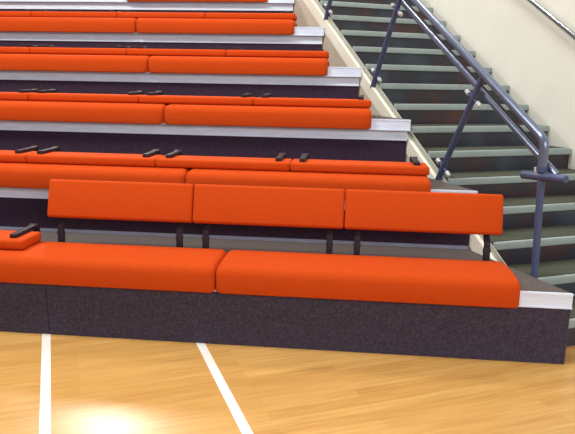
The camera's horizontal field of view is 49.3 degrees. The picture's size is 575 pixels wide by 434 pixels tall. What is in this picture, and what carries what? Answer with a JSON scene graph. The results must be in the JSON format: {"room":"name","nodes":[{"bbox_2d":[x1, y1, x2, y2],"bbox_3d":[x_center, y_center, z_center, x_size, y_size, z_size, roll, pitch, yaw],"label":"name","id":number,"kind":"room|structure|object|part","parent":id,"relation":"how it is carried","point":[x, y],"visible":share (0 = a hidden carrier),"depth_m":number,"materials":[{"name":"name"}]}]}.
{"room":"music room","nodes":[
{"label":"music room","id":0,"kind":"room"},
{"bbox_2d":[0,263,574,433],"bbox_3d":[-1.724,0.526,5.037,18.000,0.100,22.200,-3,13,-19],"label":"floor","id":1,"kind":"structure","parent":0,"point":[100,385],"depth_m":3.24,"materials":[{"name":"brown wood"}]},
{"bbox_2d":[39,334,50,433],"bbox_3d":[-0.359,1.401,0.890,0.050,0.001,7.302,-4,13,-20],"label":"court line","id":2,"kind":"object","parent":1,"relation":"on","point":[45,386],"visible":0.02,"depth_m":3.22,"materials":[{"name":"white paint"}]},
{"bbox_2d":[196,343,252,433],"bbox_3d":[0.423,1.355,1.163,0.052,0.001,7.300,-3,13,-19],"label":"court line","id":3,"kind":"object","parent":1,"relation":"on","point":[244,427],"visible":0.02,"depth_m":3.21,"materials":[{"name":"white paint"}]},
{"bbox_2d":[0,230,573,363],"bbox_3d":[-1.094,0.434,4.266,5.502,0.427,0.949,2,12,5],"label":"platform","id":4,"kind":"object","parent":1,"relation":"on","point":[535,331],"visible":0.62,"depth_m":3.73,"materials":[{"name":"grey carpet"}]},
{"bbox_2d":[0,223,40,249],"bbox_3d":[-2.103,0.141,4.109,0.978,0.178,0.395,2,12,5],"label":"folding backrest","id":5,"kind":"object","parent":4,"relation":"attached to","point":[25,237],"visible":0.82,"depth_m":3.95,"materials":[{"name":"orange fabric"}]},
{"bbox_3d":[-1.699,0.099,4.064,0.042,0.059,0.307,2,12,5],"label":"arm","id":6,"kind":"part","parent":5,"relation":"part of","materials":[{"name":"black metal"}]},
{"bbox_3d":[-2.677,0.515,3.978,2.413,0.336,0.016,2,12,5],"label":"panel","id":7,"kind":"part","parent":4,"relation":"part of","materials":[{"name":"grey carpet"}]},
{"bbox_2d":[0,241,225,292],"bbox_3d":[-1.259,0.290,3.931,1.714,0.170,0.413,2,12,5],"label":"seat cushion","id":8,"kind":"object","parent":4,"relation":"on","point":[42,262],"visible":0.87,"depth_m":3.75,"materials":[{"name":"orange fabric"}]},
{"bbox_2d":[47,179,193,247],"bbox_3d":[-1.106,-0.001,4.164,0.978,0.467,0.143,2,12,5],"label":"folding backrest","id":9,"kind":"object","parent":4,"relation":"attached to","point":[80,199],"visible":0.84,"depth_m":4.11,"materials":[{"name":"orange fabric"}]},
{"bbox_3d":[-1.506,-0.040,4.211,0.038,0.274,0.116,2,12,5],"label":"arm","id":10,"kind":"part","parent":9,"relation":"part of","materials":[{"name":"black metal"}]},
{"bbox_3d":[-0.702,-0.009,4.134,0.038,0.274,0.116,2,12,5],"label":"arm","id":11,"kind":"part","parent":9,"relation":"part of","materials":[{"name":"black metal"}]},
{"bbox_2d":[0,178,477,248],"bbox_3d":[-1.397,-0.174,5.035,5.502,0.422,0.949,2,12,5],"label":"platform","id":12,"kind":"object","parent":4,"relation":"on","point":[19,207],"visible":0.29,"depth_m":4.57,"materials":[{"name":"grey carpet"}]},
{"bbox_2d":[0,146,39,162],"bbox_3d":[-2.406,-0.465,4.879,0.978,0.178,0.395,2,12,5],"label":"folding backrest","id":13,"kind":"object","parent":12,"relation":"attached to","point":[15,156],"visible":0.61,"depth_m":4.66,"materials":[{"name":"orange fabric"}]},
{"bbox_3d":[-2.002,-0.507,4.834,0.042,0.059,0.307,2,12,5],"label":"arm","id":14,"kind":"part","parent":13,"relation":"part of","materials":[{"name":"black metal"}]},
{"bbox_2d":[26,146,163,166],"bbox_3d":[-1.430,-0.427,4.785,0.978,0.178,0.395,2,12,5],"label":"folding backrest","id":15,"kind":"object","parent":12,"relation":"attached to","point":[47,156],"visible":0.83,"depth_m":4.61,"materials":[{"name":"orange fabric"}]},
{"bbox_3d":[-1.831,-0.500,4.818,0.042,0.059,0.307,2,12,5],"label":"arm","id":16,"kind":"part","parent":15,"relation":"part of","materials":[{"name":"black metal"}]},
{"bbox_3d":[-1.026,-0.469,4.741,0.042,0.059,0.307,2,12,5],"label":"arm","id":17,"kind":"part","parent":15,"relation":"part of","materials":[{"name":"black metal"}]},
{"bbox_2d":[0,162,192,188],"bbox_3d":[-1.562,-0.319,4.700,1.714,0.164,0.413,2,12,5],"label":"seat cushion","id":18,"kind":"object","parent":12,"relation":"on","point":[13,175],"visible":0.58,"depth_m":4.51,"materials":[{"name":"orange fabric"}]},
{"bbox_3d":[-1.447,-0.166,4.606,5.484,0.086,0.024,2,12,5],"label":"edge rail","id":19,"kind":"part","parent":12,"relation":"part of","materials":[{"name":"metal"}]},
{"bbox_2d":[0,115,410,161],"bbox_3d":[-1.700,-0.780,5.805,5.502,0.422,0.949,2,12,5],"label":"platform","id":20,"kind":"object","parent":12,"relation":"on","point":[386,139],"visible":0.71,"depth_m":5.28,"materials":[{"name":"grey carpet"}]},
{"bbox_2d":[0,89,38,100],"bbox_3d":[-2.709,-1.071,5.649,0.978,0.178,0.395,2,12,5],"label":"folding backrest","id":21,"kind":"object","parent":20,"relation":"attached to","point":[21,94],"visible":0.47,"depth_m":5.42,"materials":[{"name":"orange fabric"}]},
{"bbox_3d":[-2.305,-1.113,5.604,0.042,0.059,0.307,2,12,5],"label":"arm","id":22,"kind":"part","parent":21,"relation":"part of","materials":[{"name":"black metal"}]},
{"bbox_2d":[0,100,169,123],"bbox_3d":[-1.865,-0.925,5.470,1.714,0.164,0.413,2,12,5],"label":"seat cushion","id":23,"kind":"object","parent":20,"relation":"on","point":[14,110],"visible":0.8,"depth_m":5.26,"materials":[{"name":"orange fabric"}]},
{"bbox_2d":[28,89,143,102],"bbox_3d":[-1.733,-1.034,5.555,0.978,0.178,0.395,2,12,5],"label":"folding backrest","id":24,"kind":"object","parent":20,"relation":"attached to","point":[52,94],"visible":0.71,"depth_m":5.37,"materials":[{"name":"orange fabric"}]},
{"bbox_3d":[-2.134,-1.106,5.588,0.042,0.059,0.307,2,12,5],"label":"arm","id":25,"kind":"part","parent":24,"relation":"part of","materials":[{"name":"black metal"}]},
{"bbox_3d":[-1.329,-1.075,5.511,0.042,0.059,0.307,2,12,5],"label":"arm","id":26,"kind":"part","parent":24,"relation":"part of","materials":[{"name":"black metal"}]},
{"bbox_2d":[0,67,361,98],"bbox_3d":[-2.003,-1.386,6.575,5.502,0.422,0.949,2,12,5],"label":"platform","id":27,"kind":"object","parent":20,"relation":"on","point":[340,82],"visible":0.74,"depth_m":6.04,"materials":[{"name":"grey carpet"}]},
{"bbox_2d":[0,45,37,53],"bbox_3d":[-3.012,-1.677,6.418,0.978,0.178,0.395,2,12,5],"label":"folding backrest","id":28,"kind":"object","parent":27,"relation":"attached to","point":[24,49],"visible":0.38,"depth_m":6.20,"materials":[{"name":"orange fabric"}]},
{"bbox_2d":[0,54,150,72],"bbox_3d":[-2.168,-1.532,6.240,1.714,0.164,0.413,2,12,5],"label":"seat cushion","id":29,"kind":"object","parent":27,"relation":"on","point":[19,62],"visible":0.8,"depth_m":6.03,"materials":[{"name":"orange fabric"}]},
{"bbox_2d":[30,45,130,54],"bbox_3d":[-2.036,-1.640,6.325,0.978,0.178,0.395,2,12,5],"label":"folding backrest","id":30,"kind":"object","parent":27,"relation":"attached to","point":[41,49],"visible":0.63,"depth_m":6.13,"materials":[{"name":"orange fabric"}]},
{"bbox_2d":[0,27,323,50],"bbox_3d":[-2.306,-1.992,7.345,5.502,0.422,0.949,2,12,5],"label":"platform","id":31,"kind":"object","parent":27,"relation":"on","point":[303,38],"visible":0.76,"depth_m":6.80,"materials":[{"name":"grey metal"}]},
{"bbox_2d":[0,9,32,16],"bbox_3d":[-3.315,-2.284,7.188,0.978,0.178,0.395,2,12,5],"label":"folding backrest","id":32,"kind":"object","parent":31,"relation":"attached to","point":[25,13],"visible":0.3,"depth_m":6.96,"materials":[{"name":"orange fabric"}]},
{"bbox_2d":[0,17,136,32],"bbox_3d":[-2.471,-2.138,7.010,1.714,0.164,0.413,2,12,5],"label":"seat cushion","id":33,"kind":"object","parent":31,"relation":"on","point":[8,24],"visible":0.83,"depth_m":6.80,"materials":[{"name":"orange fabric"}]},
{"bbox_2d":[31,9,117,17],"bbox_3d":[-2.339,-2.246,7.095,0.978,0.178,0.395,2,12,5],"label":"folding backrest","id":34,"kind":"object","parent":31,"relation":"attached to","point":[40,13],"visible":0.56,"depth_m":6.90,"materials":[{"name":"orange fabric"}]},
{"bbox_2d":[0,0,293,12],"bbox_3d":[-2.609,-2.598,8.114,5.502,0.422,0.949,2,12,5],"label":"platform","id":35,"kind":"object","parent":31,"relation":"on","point":[272,6],"visible":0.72,"depth_m":7.58,"materials":[{"name":"grey metal"}]},
{"bbox_3d":[-2.664,-2.439,7.725,5.478,0.226,0.014,2,12,5],"label":"riser panel","id":36,"kind":"part","parent":35,"relation":"part of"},
{"bbox_3d":[-2.659,-2.590,7.685,5.484,0.086,0.024,2,12,5],"label":"edge rail","id":37,"kind":"part","parent":35,"relation":"part of","materials":[{"name":"metal"}]},
{"bbox_2d":[127,0,267,1],"bbox_3d":[-1.067,-2.678,7.616,1.714,0.164,0.413,2,12,5],"label":"seat cushion","id":38,"kind":"object","parent":35,"relation":"on","point":[127,0],"visible":1,"depth_m":7.43,"materials":[{"name":"orange fabric"}]},
{"bbox_3d":[-2.361,-1.833,6.955,5.478,0.226,0.014,2,12,5],"label":"riser panel","id":39,"kind":"part","parent":31,"relation":"part of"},
{"bbox_3d":[-2.356,-1.984,6.915,5.484,0.086,0.024,2,12,5],"label":"edge rail","id":40,"kind":"part","parent":31,"relation":"part of","materials":[{"name":"metal"}]},
{"bbox_2d":[117,10,205,18],"bbox_3d":[-1.363,-2.208,7.002,0.978,0.178,0.395,2,12,5],"label":"folding backrest","id":41,"kind":"object","parent":31,"relation":"attached to","point":[126,14],"visible":0.7,"depth_m":6.81,"materials":[{"name":"orange fabric"}]},
{"bbox_2d":[136,18,296,34],"bbox_3d":[-0.764,-2.072,6.847,1.714,0.164,0.413,2,12,5],"label":"seat cushion","id":42,"kind":"object","parent":31,"relation":"on","point":[143,25],"visible":0.98,"depth_m":6.65,"materials":[{"name":"orange fabric"}]},
{"bbox_2d":[205,11,296,20],"bbox_3d":[-0.388,-2.170,6.908,0.978,0.178,0.395,2,12,5],"label":"folding backrest","id":43,"kind":"object","parent":31,"relation":"attached to","point":[214,14],"visible":0.78,"depth_m":6.71,"materials":[{"name":"orange fabric"}]},
{"bbox_2d":[126,46,226,56],"bbox_3d":[-1.060,-1.602,6.232,0.978,0.178,0.395,2,12,5],"label":"folding backrest","id":44,"kind":"object","parent":27,"relation":"attached to","point":[137,50],"visible":0.72,"depth_m":6.04,"materials":[{"name":"orange fabric"}]},
{"bbox_3d":[-2.058,-1.227,6.186,5.478,0.226,0.014,2,12,5],"label":"riser panel","id":45,"kind":"part","parent":27,"relation":"part of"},
{"bbox_3d":[-2.053,-1.378,6.145,5.484,0.086,0.024,2,12,5],"label":"edge rail","id":46,"kind":"part","parent":27,"relation":"part of","materials":[{"name":"metal"}]},
{"bbox_2d":[148,56,328,75],"bbox_3d":[-0.461,-1.466,6.077,1.714,0.164,0.413,2,12,5],"label":"seat cushion","id":47,"kind":"object","parent":27,"relation":"on","point":[156,64],"visible":1,"depth_m":5.88,"materials":[{"name":"orange fabric"}]},
{"bbox_2d":[226,47,328,58],"bbox_3d":[-0.085,-1.564,6.139,0.978,0.178,0.395,2,12,5],"label":"folding backrest","id":48,"kind":"object","parent":27,"relation":"attached to","point":[236,52],"visible":0.86,"depth_m":5.95,"materials":[{"name":"orange fabric"}]},
{"bbox_2d":[139,91,255,104],"bbox_3d":[-0.757,-0.996,5.462,0.978,0.178,0.395,2,12,5],"label":"folding backrest","id":49,"kind":"object","parent":20,"relation":"attached to","point":[152,97],"visible":0.82,"depth_m":5.27,"materials":[{"name":"orange fabric"}]},
{"bbox_3d":[-1.158,-1.068,5.494,0.042,0.059,0.307,2,12,5],"label":"arm","id":50,"kind":"part","parent":49,"relation":"part of","materials":[{"name":"black metal"}]},
{"bbox_3d":[-0.354,-1.037,5.418,0.042,0.059,0.307,2,12,5],"label":"arm","id":51,"kind":"part","parent":49,"relation":"part of","materials":[{"name":"black metal"}]},
{"bbox_3d":[-1.755,-0.621,5.416,5.478,0.226,0.014,2,12,5],"label":"riser panel","id":52,"kind":"part","parent":20,"relation":"part of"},
{"bbox_3d":[-1.750,-0.772,5.375,5.484,0.086,0.024,2,12,5],"label":"edge rail","id":53,"kind":"part","parent":20,"relation":"part of","materials":[{"name":"metal"}]},
{"bbox_2d":[164,104,371,128],"bbox_3d":[-0.157,-0.859,5.307,1.714,0.164,0.413,2,12,5],"label":"seat cushion","id":54,"kind":"object","parent":20,"relation":"on","point":[174,114],"visible":0.89,"depth_m":5.12,"materials":[{"name":"orange fabric"}]},
{"bbox_2d":[253,93,370,107],"bbox_3d":[0.218,-0.958,5.369,0.978,0.178,0.395,2,12,5],"label":"folding backrest","id":55,"kind":"object","parent":20,"relation":"attached to","point":[265,99],"visible":0.83,"depth_m":5.18,"materials":[{"name":"orange fabric"}]},
{"bbox_3d":[-0.182,-1.031,5.401,0.042,0.059,0.307,2,12,5],"label":"arm","id":56,"kind":"part","parent":55,"relation":"part of","materials":[{"name":"black metal"}]},
{"bbox_2d":[155,150,291,170],"bbox_3d":[-0.454,-0.390,4.692,0.978,0.178,0.395,2,12,5],"label":"folding backrest","id":57,"kind":"object","parent":12,"relation":"attached to","point":[175,159],"visible":0.81,"depth_m":4.51,"materials":[{"name":"orange fabric"}]},
{"bbox_3d":[-0.855,-0.462,4.725,0.042,0.059,0.307,2,12,5],"label":"arm","id":58,"kind":"part","parent":57,"relation":"part of","materials":[{"name":"black metal"}]},
{"bbox_3d":[-0.051,-0.431,4.648,0.042,0.059,0.307,2,12,5],"label":"arm","id":59,"kind":"part","parent":57,"relation":"part of","materials":[{"name":"black metal"}]},
{"bbox_3d":[-1.452,-0.015,4.646,5.478,0.226,0.014,2,12,5],"label":"riser panel","id":60,"kind":"part","parent":12,"relation":"part of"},
{"bbox_3d":[-1.453,0.108,4.671,5.481,0.023,0.022,2,12,5],"label":"foot rail","id":61,"kind":"part","parent":12,"relation":"part of","materials":[{"name":"metal"}]},
{"bbox_2d":[186,168,430,196],"bbox_3d":[0.146,-0.253,4.537,1.714,0.164,0.413,2,12,5],"label":"seat cushion","id":62,"kind":"object","parent":12,"relation":"on","point":[388,182],"visible":0.59,"depth_m":4.35,"materials":[{"name":"orange fabric"}]},
{"bbox_2d":[290,153,429,175],"bbox_3d":[0.522,-0.352,4.599,0.978,0.178,0.395,2,12,5],"label":"folding backrest","id":63,"kind":"object","parent":12,"relation":"attached to","point":[304,164],"visible":0.87,"depth_m":4.42,"materials":[{"name":"orange fabric"}]},
{"bbox_3d":[0.121,-0.424,4.631,0.042,0.059,0.307,2,12,5],"label":"arm","id":64,"kind":"part","parent":63,"relation":"part of","materials":[{"name":"black metal"}]},
{"bbox_3d":[0.925,-0.393,4.555,0.042,0.059,0.307,2,12,5],"label":"arm","id":65,"kind":"part","parent":63,"relation":"part of","materials":[{"name":"black metal"}]},
{"bbox_2d":[193,184,344,253],"bbox_3d":[-0.127,0.037,4.071,0.978,0.467,0.143,2,12,5],"label":"folding backrest","id":66,"kind":"object","parent":4,"relation":"attached to","point":[212,204],"visible":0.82,"depth_m":4.02,"materials":[{"name":"orange fabric"}]},
{"bbox_3d":[-0.527,-0.002,4.118,0.038,0.274,0.116,2,12,5],"label":"arm","id":67,"kind":"part","parent":66,"relation":"part of","materials":[{"name":"black metal"}]},
{"bbox_3d":[0.277,0.029,4.041,0.038,0.274,0.116,2,12,5],"label":"arm","id":68,"kind":"part","parent":66,"relation":"part of","materials":[{"name":"black metal"}]},
{"bbox_3d":[0.059,0.620,3.717,3.080,0.336,0.016,2,12,5],"label":"panel","id":69,"kind":"part","parent":4,"relation":"part of","materials":[{"name":"grey carpet"}]},
{"bbox_2d":[216,250,520,307],"bbox_3d":[0.459,0.356,3.767,1.737,0.170,0.413,2,12,5],"label":"seat cushion","id":70,"kind":"object","parent":4,"relation":"on","point":[244,272],"visible":1,"depth_m":3.60,"materials":[{"name":"orange fabric"}]},
{"bbox_2d":[344,189,502,260],"bbox_3d":[0.852,0.074,3.977,0.978,0.467,0.143,2,12,5],"label":"folding backrest","id":71,"kind":"object","parent":4,"relation":"attached to","point":[379,210],"visible":0.84,"depth_m":3.93,"materials":[{"name":"orange fabric"}]},
{"bbox_3d":[0.451,0.036,4.024,0.038,0.274,0.116,2,12,5],"label":"arm","id":72,"kind":"part","parent":71,"relation":"part of","materials":[{"name":"black metal"}]},
{"bbox_3d":[1.256,0.067,3.947,0.038,0.274,0.116,2,12,5],"label":"arm","id":73,"kind":"part","parent":71,"relation":"part of","materials":[{"name":"black metal"}]},
{"bbox_2d":[293,0,574,346],"bbox_3d":[1.250,-1.260,6.442,1.445,2.896,5.988,-3,13,-19],"label":"staircase","id":74,"kind":"structure","parent":1,"relation":"on","point":[419,84],"depth_m":5.46,"materials":[{"name":"metal"}]},
{"bbox_3d":[0.785,-1.012,5.667,0.020,2.726,4.607,-3,13,-19],"label":"panel","id":75,"kind":"part","parent":74,"relation":"part of","materials":[{"name":"beige paint"}]},
{"bbox_3d":[0.797,-1.141,5.681,0.011,2.821,4.537,-3,13,-19],"label":"edge trim","id":76,"kind":"part","parent":74,"relation":"part of","materials":[{"name":"beige paint"}]},
{"bbox_2d":[324,0,568,278],"bbox_3d":[0.871,-1.602,5.384,0.123,3.633,4.436,-3,13,-19],"label":"handrail","id":77,"kind":"object","parent":74,"relation":"on","point":[541,152],"visible":0.93,"depth_m":4.20,"materials":[{"name":"metal"}]},
{"bbox_3d":[0.486,-2.416,6.303,0.045,0.831,0.513,-3,13,-19],"label":"post","id":78,"kind":"part","parent":77,"relation":"part of","materials":[{"name":"blue metal"}]},
{"bbox_3d":[0.855,-1.513,5.393,0.045,0.818,0.506,-3,13,-19],"label":"post","id":79,"kind":"part","parent":77,"relation":"part of","materials":[{"name":"blue metal"}]},
{"bbox_3d":[1.224,-0.610,4.483,0.045,0.805,0.498,-3,13,-19],"label":"post","id":80,"kind":"part","parent":77,"relation":"part of","materials":[{"name":"blue metal"}]},
{"bbox_3d":[0.825,-2.067,5.388,0.015,2.533,4.188,-3,13,-19],"label":"thin rail","id":81,"kind":"part","parent":77,"relation":"part of","materials":[{"name":"blue metal"}]},
{"bbox_3d":[0.834,-2.051,5.365,0.055,2.749,4.262,-3,13,-19],"label":"rail","id":82,"kind":"part","parent":77,"relation":"part of","materials":[{"name":"metal"}]},
{"bbox_3d":[0.893,-1.948,5.382,0.044,2.621,4.307,-3,13,-19],"label":"rail","id":83,"kind":"part","parent":77,"relation":"part of","materials":[{"name":"metal"}]},
{"bbox_3d":[1.511,0.151,3.787,0.090,0.909,0.118,-3,13,-19],"label":"newel post","id":84,"kind":"part","parent":77,"relation":"part of","materials":[{"name":"blue metal"}]},
{"bbox_2d":[270,0,574,260],"bbox_3d":[2.287,-3.171,5.657,0.200,7.000,22.200,-3,13,-19],"label":"wall","id":85,"kind":"structure","parent":0,"point":[525,51],"depth_m":5.79,"materials":[{"name":"white paint"}]},
{"bbox_2d":[527,0,574,39],"bbox_3d":[2.266,-1.817,5.518,0.078,3.026,5.022,-3,13,-19],"label":"wall handrail","id":86,"kind":"object","parent":85,"relation":"attached to","point":[534,3],"visible":1,"depth_m":5.39,"materials":[{"name":"silver metal"}]}
]}

